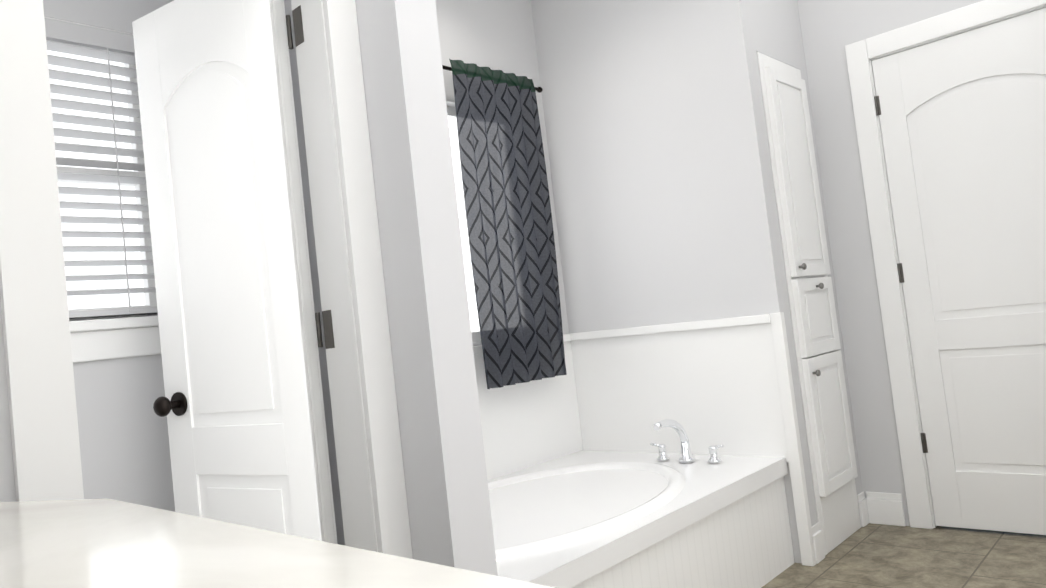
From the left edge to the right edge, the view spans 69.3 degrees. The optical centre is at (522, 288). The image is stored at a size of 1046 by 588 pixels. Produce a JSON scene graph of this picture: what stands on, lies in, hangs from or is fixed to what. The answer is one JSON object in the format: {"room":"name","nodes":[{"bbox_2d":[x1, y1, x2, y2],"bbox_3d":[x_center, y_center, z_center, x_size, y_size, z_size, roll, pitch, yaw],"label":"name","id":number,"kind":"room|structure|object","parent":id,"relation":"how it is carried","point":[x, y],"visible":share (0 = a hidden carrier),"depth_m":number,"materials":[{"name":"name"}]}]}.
{"room":"bathroom","nodes":[
{"label":"bathroom","id":0,"kind":"room"},
{"bbox_2d":[0,298,15,501],"bbox_3d":[-1.234,-0.126,0.929,0.125,2.710,2.465,-9,-4,42],"label":"wall","id":1,"kind":"structure","parent":0,"point":[7,487],"depth_m":1.21,"materials":[{"name":"paint"}]},
{"bbox_2d":[0,0,412,558],"bbox_3d":[-0.625,0.131,1.543,0.161,2.125,0.756,-9,-4,42],"label":"door frame","id":2,"kind":"structure","parent":1,"relation":"attached to","point":[42,396],"depth_m":1.71,"materials":[{"name":"wood"}]},
{"bbox_2d":[43,0,568,511],"bbox_3d":[-0.994,-0.070,2.569,0.160,2.710,5.200,-9,-4,42],"label":"wall","id":3,"kind":"structure","parent":0,"point":[123,440],"depth_m":2.25,"materials":[{"name":"paint"}]},
{"bbox_2d":[44,16,160,362],"bbox_3d":[-1.356,-0.280,2.143,0.135,0.995,0.760,-9,-4,42],"label":"window","id":4,"kind":"structure","parent":3,"relation":"in","point":[101,339],"depth_m":2.23,"materials":[{"name":"white wood"}]},
{"bbox_2d":[44,18,157,318],"bbox_3d":[-1.358,-0.342,2.142,0.053,0.863,0.608,-9,-4,42],"label":"window blinds","id":5,"kind":"object","parent":4,"relation":"attached to","point":[79,40],"visible":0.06,"depth_m":2.25,"materials":[{"name":"white plastic"}]},
{"bbox_2d":[446,100,480,342],"bbox_3d":[-0.420,-0.281,3.172,0.090,1.060,1.240,-9,-4,42],"label":"window","id":6,"kind":"structure","parent":3,"relation":"in","point":[470,287],"depth_m":3.37,"materials":[{"name":"clear glass"}]},
{"bbox_2d":[442,65,542,92],"bbox_3d":[-0.392,-0.924,3.174,0.098,0.040,1.354,-9,-4,42],"label":"curtain rod","id":7,"kind":"object","parent":3,"relation":"attached to","point":[539,89],"visible":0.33,"depth_m":3.21,"materials":[{"name":"black metal"}]},
{"bbox_2d":[449,59,566,388],"bbox_3d":[-0.046,-0.287,3.335,0.056,1.395,0.535,-9,-4,42],"label":"curtain","id":8,"kind":"object","parent":7,"relation":"hanging from","point":[509,221],"visible":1,"depth_m":3.32,"materials":[{"name":"fabric"}]},
{"bbox_2d":[473,333,584,479],"bbox_3d":[-0.291,0.546,3.078,0.035,0.588,1.670,-9,-4,42],"label":"panel","id":9,"kind":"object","parent":3,"relation":"attached to","point":[535,422],"depth_m":3.42,"materials":[{"name":"white wood"}]},
{"bbox_2d":[284,0,497,575],"bbox_3d":[-0.591,-0.140,2.097,1.080,2.710,0.125,-9,-4,42],"label":"wall","id":10,"kind":"structure","parent":0,"point":[445,472],"depth_m":1.73,"materials":[{"name":"paint"}]},
{"bbox_2d":[132,0,337,543],"bbox_3d":[-0.733,0.212,1.944,0.574,2.005,0.182,-8,-3,31],"label":"door","id":11,"kind":"structure","parent":10,"relation":"in","point":[240,405],"depth_m":1.92,"materials":[{"name":"wood"}]},
{"bbox_2d":[474,352,488,480],"bbox_3d":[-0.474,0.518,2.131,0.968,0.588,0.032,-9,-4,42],"label":"trim","id":12,"kind":"structure","parent":10,"relation":"attached to","point":[475,353],"depth_m":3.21,"materials":[{"name":"white wood"}]},
{"bbox_2d":[531,0,817,562],"bbox_3d":[0.614,-0.209,3.409,1.080,2.710,0.100,-9,-4,42],"label":"wall","id":13,"kind":"structure","parent":0,"point":[661,172],"depth_m":3.33,"materials":[{"name":"paint"}]},
{"bbox_2d":[573,312,815,566],"bbox_3d":[0.688,0.645,3.303,1.050,0.987,0.042,-9,-4,42],"label":"panel","id":14,"kind":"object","parent":13,"relation":"attached to","point":[727,383],"depth_m":3.23,"materials":[{"name":"white wood"}]},
{"bbox_2d":[812,491,905,563],"bbox_3d":[1.177,0.909,1.159,4.680,0.140,3.780,-9,-4,42],"label":"baseboard","id":15,"kind":"structure","parent":13,"relation":"attached to","point":[882,508],"depth_m":3.32,"materials":[{"name":"white wood"}]},
{"bbox_2d":[750,0,862,522],"bbox_3d":[1.180,-0.278,3.307,0.100,2.710,0.520,-9,-4,42],"label":"wall","id":16,"kind":"structure","parent":0,"point":[777,30],"depth_m":3.39,"materials":[{"name":"paint"}]},
{"bbox_2d":[797,0,982,525],"bbox_3d":[1.881,-0.368,3.097,1.425,2.710,0.125,-9,-4,42],"label":"wall","id":17,"kind":"structure","parent":0,"point":[831,30],"depth_m":3.39,"materials":[{"name":"paint"}]},
{"bbox_2d":[845,0,1045,528],"bbox_3d":[1.942,-0.082,3.044,0.950,2.125,0.143,-9,-4,42],"label":"door frame","id":18,"kind":"structure","parent":17,"relation":"attached to","point":[861,55],"depth_m":3.26,"materials":[{"name":"white wood"}]},
{"bbox_2d":[872,8,1045,534],"bbox_3d":[1.921,-0.038,3.020,0.764,2.015,0.182,-9,-4,42],"label":"door","id":19,"kind":"structure","parent":17,"relation":"in","point":[962,116],"depth_m":3.07,"materials":[{"name":"wood"}]},
{"bbox_2d":[762,523,1045,587],"bbox_3d":[0.845,1.036,0.941,5.100,0.060,5.200,-9,-4,42],"label":"floor","id":20,"kind":"structure","parent":0,"point":[869,555],"depth_m":2.85,"materials":[{"name":"tile"}]},
{"bbox_2d":[0,498,555,587],"bbox_3d":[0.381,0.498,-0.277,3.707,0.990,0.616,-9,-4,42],"label":"countertop","id":21,"kind":"structure","parent":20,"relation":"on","point":[96,543],"depth_m":0.62,"materials":[{"name":"stone"}]},
{"bbox_2d":[488,450,794,587],"bbox_3d":[0.126,0.955,2.716,1.029,0.439,1.664,-9,-4,42],"label":"bathtub","id":22,"kind":"object","parent":20,"relation":"on","point":[597,519],"visible":0.69,"depth_m":2.58,"materials":[{"name":"white ceramic"}]},
{"bbox_2d":[650,419,723,463],"bbox_3d":[0.609,0.618,3.054,0.343,0.195,0.236,-9,-4,42],"label":"tub faucet","id":23,"kind":"object","parent":22,"relation":"on","point":[688,457],"visible":1,"depth_m":3.08,"materials":[{"name":"silver metal"}]},
{"bbox_2d":[757,52,860,554],"bbox_3d":[1.081,0.063,3.362,0.522,2.061,0.432,-9,-4,42],"label":"linen cabinet","id":24,"kind":"object","parent":20,"relation":"on","point":[812,309],"visible":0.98,"depth_m":3.16,"materials":[{"name":"white wood"}]}
]}

